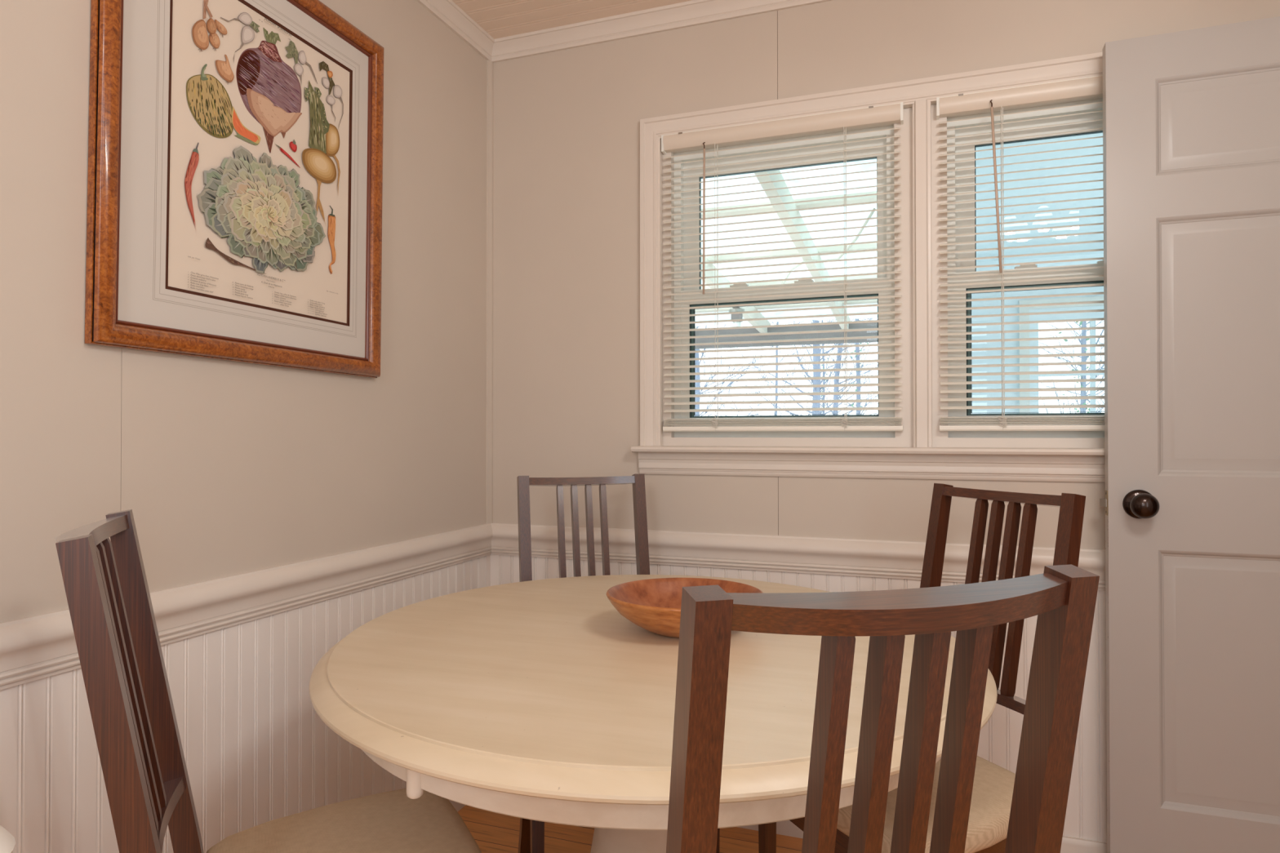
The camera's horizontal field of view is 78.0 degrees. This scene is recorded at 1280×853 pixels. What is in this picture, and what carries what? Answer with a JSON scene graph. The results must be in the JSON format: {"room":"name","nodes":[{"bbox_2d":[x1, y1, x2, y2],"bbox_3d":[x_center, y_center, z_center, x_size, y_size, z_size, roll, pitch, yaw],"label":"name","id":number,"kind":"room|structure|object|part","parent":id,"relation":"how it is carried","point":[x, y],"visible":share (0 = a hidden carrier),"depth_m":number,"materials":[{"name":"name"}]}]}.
{"room":"dining room","nodes":[
{"label":"dining room","id":0,"kind":"room"},
{"bbox_2d":[0,0,490,852],"bbox_3d":[-1.245,-0.064,0.578,0.104,2.362,4.400,0,-1,20],"label":"wall","id":1,"kind":"structure","parent":0,"point":[222,468],"depth_m":1.59,"materials":[{"name":"paint"}]},
{"bbox_2d":[84,0,384,377],"bbox_3d":[-0.782,-0.552,1.660,0.034,0.863,0.750,0,-1,20],"label":"framed print","id":2,"kind":"object","parent":1,"relation":"attached to","point":[235,174],"visible":1,"depth_m":1.59,"materials":[{"name":"brown wood"}]},
{"bbox_2d":[0,523,493,689],"bbox_3d":[-1.206,0.340,0.507,0.025,0.099,4.300,0,-1,20],"label":"trim","id":3,"kind":"structure","parent":1,"relation":"attached to","point":[36,647],"depth_m":1.61,"materials":[{"name":"paint"}]},
{"bbox_2d":[416,0,494,61],"bbox_3d":[-1.202,-1.217,0.520,0.034,0.057,4.300,0,-1,20],"label":"trim","id":4,"kind":"structure","parent":1,"relation":"attached to","point":[447,11],"depth_m":2.36,"materials":[{"name":"paint"}]},
{"bbox_2d":[448,800,466,812],"bbox_3d":[-1.210,1.060,0.502,0.016,0.113,4.300,0,-1,20],"label":"baseboard","id":5,"kind":"structure","parent":1,"relation":"attached to","point":[457,806],"depth_m":2.32,"materials":[{"name":"paint"}]},
{"bbox_2d":[486,59,493,524],"bbox_3d":[-0.480,-0.431,2.525,0.011,1.479,0.024,0,-1,20],"label":"trim","id":6,"kind":"structure","parent":1,"relation":"attached to","point":[490,64],"depth_m":2.52,"materials":[{"name":"paint"}]},
{"bbox_2d":[452,0,691,39],"bbox_3d":[0.801,-1.293,-0.211,4.500,0.080,4.500,0,-1,20],"label":"ceiling","id":7,"kind":"structure","parent":0,"point":[498,18],"depth_m":2.34,"materials":[{"name":"paint"}]},
{"bbox_2d":[457,805,802,852],"bbox_3d":[0.803,1.139,-0.233,4.500,0.060,4.500,0,-1,20],"label":"floor","id":8,"kind":"structure","parent":0,"point":[493,833],"depth_m":2.18,"materials":[{"name":"brown wood"}]},
{"bbox_2d":[0,825,15,852],"bbox_3d":[-0.881,0.740,0.527,0.529,0.754,0.589,0,-1,20],"label":"side table","id":9,"kind":"object","parent":8,"relation":"on","point":[7,842],"visible":1,"depth_m":0.71,"materials":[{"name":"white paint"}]},
{"bbox_2d":[55,509,481,852],"bbox_3d":[-0.475,0.621,1.077,0.519,1.002,0.480,0,-1,-26],"label":"dining chair","id":10,"kind":"object","parent":8,"relation":"on","point":[148,786],"visible":0.97,"depth_m":1.12,"materials":[{"name":"brown wood"}]},
{"bbox_3d":[-0.684,0.137,0.979,0.054,0.028,0.290,0,-1,-26],"label":"rail","id":11,"kind":"part","parent":10,"relation":"part of","materials":[{"name":"brown wood"}]},
{"bbox_3d":[-0.557,0.619,0.861,0.131,1.002,0.027,0,-1,-26],"label":"leg","id":12,"kind":"part","parent":10,"relation":"part of","materials":[{"name":"brown wood"}]},
{"bbox_3d":[-0.696,0.621,1.144,0.131,1.002,0.027,0,-1,-26],"label":"leg","id":13,"kind":"part","parent":10,"relation":"part of","materials":[{"name":"brown wood"}]},
{"bbox_3d":[-0.621,0.520,1.006,0.057,0.027,0.290,0,-1,-26],"label":"rail","id":14,"kind":"part","parent":10,"relation":"part of","materials":[{"name":"brown wood"}]},
{"bbox_2d":[206,788,481,852],"bbox_3d":[-0.409,0.641,1.109,0.373,0.060,0.480,0,-1,-26],"label":"seat cushion","id":15,"kind":"object","parent":10,"relation":"on","point":[391,821],"depth_m":1.20,"materials":[{"name":"beige fabric"}]},
{"bbox_2d":[516,473,719,852],"bbox_3d":[-0.090,0.628,1.902,0.480,1.002,0.519,0,-1,-17],"label":"dining chair","id":16,"kind":"object","parent":8,"relation":"on","point":[531,833],"visible":0.19,"depth_m":2.09,"materials":[{"name":"brown wood"}]},
{"bbox_3d":[-0.291,0.629,2.016,0.027,1.002,0.131,0,-1,-17],"label":"leg","id":17,"kind":"part","parent":16,"relation":"part of","materials":[{"name":"brown wood"}]},
{"bbox_3d":[-0.213,0.925,1.639,0.027,0.403,0.027,0,-1,-17],"label":"leg","id":18,"kind":"part","parent":16,"relation":"part of","materials":[{"name":"brown wood"}]},
{"bbox_3d":[-0.160,0.148,2.129,0.290,0.028,0.054,0,-1,-17],"label":"rail","id":19,"kind":"part","parent":16,"relation":"part of","materials":[{"name":"brown wood"}]},
{"bbox_3d":[0.010,0.630,2.111,0.027,1.002,0.131,0,-1,-17],"label":"leg","id":20,"kind":"part","parent":16,"relation":"part of","materials":[{"name":"brown wood"}]},
{"bbox_3d":[0.161,0.926,1.756,0.027,0.403,0.027,0,-1,-17],"label":"leg","id":21,"kind":"part","parent":16,"relation":"part of","materials":[{"name":"brown wood"}]},
{"bbox_2d":[308,574,997,852],"bbox_3d":[0.016,0.747,1.419,1.138,0.755,1.191,0,-1,20],"label":"dining table","id":22,"kind":"object","parent":8,"relation":"on","point":[537,700],"visible":0.56,"depth_m":1.05,"materials":[{"name":"beige paint"}]},
{"bbox_2d":[606,577,763,638],"bbox_3d":[0.081,0.334,1.430,0.284,0.071,0.284,0,-1,20],"label":"wooden bowl","id":23,"kind":"object","parent":22,"relation":"on","point":[652,605],"visible":0.52,"depth_m":1.50,"materials":[{"name":"brown wood"}]},
{"bbox_2d":[666,564,1099,852],"bbox_3d":[0.137,0.618,0.804,0.480,1.002,0.519,0,-1,-16],"label":"dining chair","id":24,"kind":"object","parent":8,"relation":"on","point":[1063,598],"visible":1,"depth_m":0.59,"materials":[{"name":"brown wood"}]},
{"bbox_3d":[0.033,0.616,0.598,0.027,1.002,0.131,0,-1,-16],"label":"leg","id":25,"kind":"part","parent":24,"relation":"part of","materials":[{"name":"brown wood"}]},
{"bbox_3d":[0.202,0.133,0.585,0.290,0.028,0.054,0,-1,-16],"label":"rail","id":26,"kind":"part","parent":24,"relation":"part of","materials":[{"name":"brown wood"}]},
{"bbox_3d":[0.336,0.617,0.686,0.027,1.002,0.131,0,-1,-16],"label":"leg","id":27,"kind":"part","parent":24,"relation":"part of","materials":[{"name":"brown wood"}]},
{"bbox_2d":[758,483,1085,852],"bbox_3d":[0.529,0.624,1.497,0.519,1.002,0.480,0,-1,-24],"label":"dining chair","id":28,"kind":"object","parent":8,"relation":"on","point":[993,788],"visible":0.33,"depth_m":1.52,"materials":[{"name":"brown wood"}]},
{"bbox_3d":[0.256,0.924,1.589,0.027,0.403,0.027,0,-1,-24],"label":"leg","id":29,"kind":"part","parent":28,"relation":"part of","materials":[{"name":"brown wood"}]},
{"bbox_3d":[0.462,0.699,1.467,0.360,0.048,0.463,0,-1,-24],"label":"seat frame","id":30,"kind":"part","parent":28,"relation":"part of","materials":[{"name":"brown wood"}]},
{"bbox_2d":[836,755,1015,852],"bbox_3d":[0.462,0.644,1.468,0.373,0.060,0.480,0,-1,-24],"label":"seat cushion","id":31,"kind":"object","parent":28,"relation":"on","point":[993,788],"depth_m":1.29,"materials":[{"name":"beige fabric"}]},
{"bbox_3d":[0.620,0.626,1.710,0.131,1.002,0.027,0,-1,-24],"label":"leg","id":32,"kind":"part","parent":28,"relation":"part of","materials":[{"name":"brown wood"}]},
{"bbox_3d":[0.742,0.142,1.595,0.054,0.028,0.290,0,-1,-24],"label":"rail","id":33,"kind":"part","parent":28,"relation":"part of","materials":[{"name":"brown wood"}]},
{"bbox_3d":[0.678,0.524,1.564,0.057,0.027,0.290,0,-1,-24],"label":"rail","id":34,"kind":"part","parent":28,"relation":"part of","materials":[{"name":"brown wood"}]},
{"bbox_3d":[0.747,0.623,1.421,0.131,1.002,0.027,0,-1,-24],"label":"leg","id":35,"kind":"part","parent":28,"relation":"part of","materials":[{"name":"brown wood"}]},
{"bbox_2d":[490,0,1279,842],"bbox_3d":[1.555,-0.053,1.843,4.500,2.362,0.104,0,-1,20],"label":"wall","id":36,"kind":"structure","parent":0,"point":[566,163],"depth_m":2.33,"materials":[{"name":"paint"}]},
{"bbox_2d":[491,0,831,62],"bbox_3d":[0.716,-1.203,2.091,2.560,0.057,0.034,0,-1,20],"label":"trim","id":37,"kind":"structure","parent":36,"relation":"attached to","point":[693,12],"depth_m":2.36,"materials":[{"name":"paint"}]},
{"bbox_2d":[662,106,913,447],"bbox_3d":[0.415,-0.402,2.272,0.726,0.916,0.082,0,-1,20],"label":"window","id":38,"kind":"structure","parent":36,"relation":"in","point":[904,438],"depth_m":2.25,"materials":[{"name":"paint"}]},
{"bbox_2d":[661,102,903,431],"bbox_3d":[0.384,-0.424,2.220,0.677,0.874,0.044,0,-1,20],"label":"window blind","id":39,"kind":"object","parent":38,"relation":"attached to","point":[870,116],"visible":1,"depth_m":2.21,"materials":[{"name":"beige plastic"}]},
{"bbox_3d":[0.219,-0.401,2.280,0.019,0.830,0.032,0,-1,20],"label":"ladder cord","id":40,"kind":"part","parent":39,"relation":"part of","materials":[{"name":"white fabric"}]},
{"bbox_3d":[0.385,0.006,2.218,0.669,0.014,0.024,0,-1,20],"label":"rail","id":41,"kind":"part","parent":39,"relation":"part of","materials":[{"name":"white plastic"}]},
{"bbox_3d":[0.558,-0.402,2.157,0.022,0.830,0.032,0,-1,20],"label":"ladder cord","id":42,"kind":"part","parent":39,"relation":"part of","materials":[{"name":"white fabric"}]},
{"bbox_3d":[0.404,-0.198,2.276,0.590,0.420,0.021,0,-1,20],"label":"sash","id":43,"kind":"part","parent":38,"relation":"part of","materials":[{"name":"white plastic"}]},
{"bbox_3d":[0.412,-0.584,2.301,0.590,0.432,0.020,0,-1,20],"label":"sash","id":44,"kind":"part","parent":38,"relation":"part of","materials":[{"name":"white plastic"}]},
{"bbox_2d":[490,523,1105,591],"bbox_3d":[0.718,0.354,2.080,2.560,0.099,0.025,0,-1,20],"label":"trim","id":45,"kind":"structure","parent":36,"relation":"attached to","point":[895,559],"depth_m":2.20,"materials":[{"name":"paint"}]},
{"bbox_2d":[631,445,1104,456],"bbox_3d":[0.743,0.064,2.074,1.606,0.018,0.086,0,-1,20],"label":"trim","id":46,"kind":"structure","parent":36,"relation":"attached to","point":[690,449],"depth_m":2.07,"materials":[{"name":"paint"}]},
{"bbox_2d":[640,52,1102,445],"bbox_3d":[0.747,-0.430,2.087,1.578,0.970,0.031,0,-1,20],"label":"trim","id":47,"kind":"structure","parent":36,"relation":"attached to","point":[651,129],"depth_m":2.29,"materials":[{"name":"paint"}]},
{"bbox_2d":[638,452,1105,482],"bbox_3d":[0.743,0.105,2.075,1.586,0.066,0.022,0,-1,20],"label":"trim","id":48,"kind":"structure","parent":36,"relation":"attached to","point":[1089,468],"depth_m":2.10,"materials":[{"name":"paint"}]},
{"bbox_2d":[737,820,1106,852],"bbox_3d":[0.720,1.074,2.078,2.560,0.113,0.016,0,-1,20],"label":"baseboard","id":49,"kind":"structure","parent":36,"relation":"attached to","point":[1069,844],"depth_m":1.95,"materials":[{"name":"paint"}]},
{"bbox_2d":[912,99,932,447],"bbox_3d":[0.749,-0.402,2.097,0.046,0.914,0.046,0,-1,20],"label":"trim","id":50,"kind":"structure","parent":36,"relation":"attached to","point":[922,147],"depth_m":2.08,"materials":[{"name":"paint"}]},
{"bbox_2d":[930,96,1104,448],"bbox_3d":[1.119,-0.404,2.015,0.730,0.916,0.082,0,-1,20],"label":"window","id":51,"kind":"structure","parent":36,"relation":"in","point":[1036,439],"depth_m":2.09,"materials":[{"name":"paint"}]},
{"bbox_2d":[936,75,1104,431],"bbox_3d":[1.098,-0.426,1.959,0.676,0.874,0.044,0,-1,20],"label":"window blind","id":52,"kind":"object","parent":51,"relation":"attached to","point":[1087,87],"visible":0.64,"depth_m":2.00,"materials":[{"name":"beige plastic"}]},
{"bbox_3d":[0.925,-0.403,2.023,0.022,0.830,0.032,0,-1,20],"label":"ladder cord","id":53,"kind":"part","parent":52,"relation":"part of","materials":[{"name":"white fabric"}]},
{"bbox_3d":[1.099,0.004,1.958,0.668,0.014,0.024,0,-1,20],"label":"rail","id":54,"kind":"part","parent":52,"relation":"part of","materials":[{"name":"white plastic"}]},
{"bbox_3d":[1.130,-0.586,2.039,0.590,0.432,0.020,0,-1,20],"label":"sash","id":55,"kind":"part","parent":51,"relation":"part of","materials":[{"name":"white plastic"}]},
{"bbox_3d":[1.122,-0.201,2.014,0.590,0.420,0.021,0,-1,20],"label":"sash","id":56,"kind":"part","parent":51,"relation":"part of","materials":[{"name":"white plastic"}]},
{"bbox_2d":[1099,16,1279,852],"bbox_3d":[1.458,0.104,1.738,0.784,2.021,0.177,0,-1,20],"label":"door","id":57,"kind":"structure","parent":36,"relation":"in","point":[1191,117],"depth_m":1.80,"materials":[{"name":"paint"}]},
{"bbox_3d":[1.103,0.180,1.868,0.002,0.058,0.026,0,-1,20],"label":"latch plate","id":58,"kind":"part","parent":57,"relation":"part of","materials":[{"name":"gold metal"}]},
{"bbox_3d":[1.138,0.179,1.781,0.057,0.057,0.039,0,-1,20],"label":"knob","id":59,"kind":"part","parent":57,"relation":"part of","materials":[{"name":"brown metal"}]},
{"bbox_2d":[970,253,1103,413],"bbox_3d":[2.639,0.117,3.409,2.660,2.650,3.543,0,-1,20],"label":"wall","id":60,"kind":"structure","parent":0,"point":[1091,289],"depth_m":5.28,"materials":[{"name":"blue paint"}]},
{"bbox_2d":[694,159,877,326],"bbox_3d":[-1.167,-0.919,4.908,5.490,0.234,3.653,0,-1,20],"label":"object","id":61,"kind":"structure","parent":60,"relation":"attached to","point":[870,166],"depth_m":3.81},
{"bbox_2d":[701,253,770,333],"bbox_3d":[0.352,-0.844,4.267,0.045,0.314,3.553,0,-1,20],"label":"rafter","id":62,"kind":"object","parent":61,"relation":"attached to","point":[707,266],"visible":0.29,"depth_m":4.60,"materials":[{"name":"white wood"}]},
{"bbox_2d":[728,308,744,326],"bbox_3d":[0.609,-0.676,4.974,0.100,0.122,0.100,0,-1,20],"label":"lamp","id":63,"kind":"object","parent":62,"relation":"attached to","point":[736,316],"visible":0.68,"depth_m":4.95,"materials":[{"name":"white glass"}]},
{"bbox_2d":[730,313,742,321],"bbox_3d":[0.609,-0.685,4.974,0.060,0.047,0.060,0,-1,20],"label":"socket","id":64,"kind":"object","parent":63,"relation":"attached to","point":[736,316],"depth_m":4.95,"materials":[{"name":"white plastic"}]},
{"bbox_3d":[0.609,-0.638,4.974,0.056,0.047,0.056,0,-1,20],"label":"bulb","id":65,"kind":"part","parent":63,"relation":"part of","materials":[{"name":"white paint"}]},
{"bbox_2d":[694,298,877,313],"bbox_3d":[-0.768,-0.816,6.000,5.490,0.026,0.090,0,-1,20],"label":"batten","id":66,"kind":"object","parent":61,"relation":"attached to","point":[873,300],"visible":0.02,"depth_m":5.33,"materials":[{"name":"white wood"}]},
{"bbox_2d":[701,191,876,220],"bbox_3d":[-1.431,-0.949,4.185,5.490,0.026,0.090,0,-1,20],"label":"batten","id":67,"kind":"object","parent":61,"relation":"attached to","point":[872,197],"visible":0.02,"depth_m":3.38,"materials":[{"name":"white wood"}]},
{"bbox_2d":[701,274,876,288],"bbox_3d":[-0.974,-0.857,5.436,5.490,0.026,0.090,0,-1,20],"label":"batten","id":68,"kind":"object","parent":61,"relation":"attached to","point":[873,276],"visible":0.02,"depth_m":4.70,"materials":[{"name":"white wood"}]},
{"bbox_2d":[705,242,876,263],"bbox_3d":[-1.183,-0.899,4.864,5.490,0.026,0.090,0,-1,20],"label":"batten","id":69,"kind":"object","parent":61,"relation":"attached to","point":[864,246],"visible":0.02,"depth_m":4.12,"materials":[{"name":"white wood"}]},
{"bbox_2d":[754,169,850,328],"bbox_3d":[0.896,-0.847,4.069,0.045,0.314,3.553,0,-1,20],"label":"rafter","id":70,"kind":"object","parent":61,"relation":"attached to","point":[778,176],"visible":0.29,"depth_m":3.40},
{"bbox_2d":[781,208,875,284],"bbox_3d":[0.832,-0.829,3.827,0.103,0.181,1.037,0,-1,-17],"label":"cable","id":71,"kind":"object","parent":70,"relation":"hanging from","point":[872,212],"visible":0.64,"depth_m":3.65,"materials":[{"name":"beige plastic"}]},
{"bbox_2d":[694,322,877,349],"bbox_3d":[-0.618,-0.661,6.410,5.490,0.138,0.090,0,-1,20],"label":"beam","id":72,"kind":"structure","parent":60,"relation":"attached to","point":[868,325],"depth_m":5.75,"materials":[{"name":"grey wood"}]},
{"bbox_2d":[1018,295,1104,413],"bbox_3d":[3.245,-0.171,4.973,1.556,1.332,0.052,0,-1,20],"label":"window","id":73,"kind":"structure","parent":60,"relation":"in","point":[1100,305],"depth_m":5.19,"materials":[{"name":"blue paint"}]},
{"bbox_2d":[975,133,1103,262],"bbox_3d":[2.638,-1.148,3.420,2.660,0.040,3.543,0,-1,20],"label":"ceiling","id":74,"kind":"structure","parent":0,"point":[1096,141],"depth_m":3.87,"materials":[{"name":"blue paint"}]},
{"label":"outside","id":75,"kind":"structure","parent":0,"visible":0},
{"bbox_3d":[14.966,1.915,44.849,120.000,0.200,89.880,0,-1,20],"label":"ground","id":76,"kind":"structure","parent":75,"visible":0},
{"bbox_2d":[693,324,786,416],"bbox_3d":[0.856,-1.559,9.889,2.709,6.127,1.841,0,-1,38],"label":"bare tree","id":77,"kind":"object","parent":76,"relation":"on","point":[696,354],"visible":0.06,"depth_m":9.75,"materials":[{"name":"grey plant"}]},
{"bbox_2d":[699,320,843,416],"bbox_3d":[1.753,-2.292,11.684,2.745,7.621,1.846,0,-1,20],"label":"bare tree","id":78,"kind":"object","parent":76,"relation":"on","point":[775,405],"visible":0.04,"depth_m":11.62,"materials":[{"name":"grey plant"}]},
{"bbox_2d":[725,317,876,415],"bbox_3d":[2.935,-3.159,13.605,2.865,9.392,1.729,0,-1,12],"label":"bare tree","id":79,"kind":"object","parent":76,"relation":"on","point":[815,358],"visible":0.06,"depth_m":13.54,"materials":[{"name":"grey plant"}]},
{"bbox_2d":[779,320,871,415],"bbox_3d":[4.794,-2.414,20.597,2.508,8.028,1.890,0,-1,-2],"label":"bare tree","id":80,"kind":"object","parent":76,"relation":"on","point":[823,350],"visible":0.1,"depth_m":20.63,"materials":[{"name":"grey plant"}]},
{"bbox_2d":[799,317,878,414],"bbox_3d":[4.189,-3.734,15.677,2.520,10.582,2.222,0,-1,20],"label":"bare tree","id":81,"kind":"object","parent":76,"relation":"on","point":[836,381],"visible":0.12,"depth_m":15.77,"materials":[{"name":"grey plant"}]},
{"bbox_2d":[806,317,878,414],"bbox_3d":[5.180,-3.803,17.841,2.540,10.753,2.012,0,-1,-14],"label":"bare tree","id":82,"kind":"object","parent":76,"relation":"on","point":[857,349],"visible":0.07,"depth_m":17.99,"materials":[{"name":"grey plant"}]},
{"bbox_2d":[1038,320,1104,413],"bbox_3d":[5.611,-1.730,10.028,2.367,6.464,2.268,0,-1,-18],"label":"bare tree","id":83,"kind":"object","parent":76,"relation":"on","point":[1082,341],"visible":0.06,"depth_m":9.89,"materials":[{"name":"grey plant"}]},
{"bbox_2d":[1061,342,1104,413],"bbox_3d":[8.143,-2.367,12.603,2.232,7.782,2.416,0,-1,-44],"label":"bare tree","id":84,"kind":"object","parent":76,"relation":"on","point":[1073,342],"visible":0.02,"depth_m":13.24,"materials":[{"name":"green plant"}]}
]}

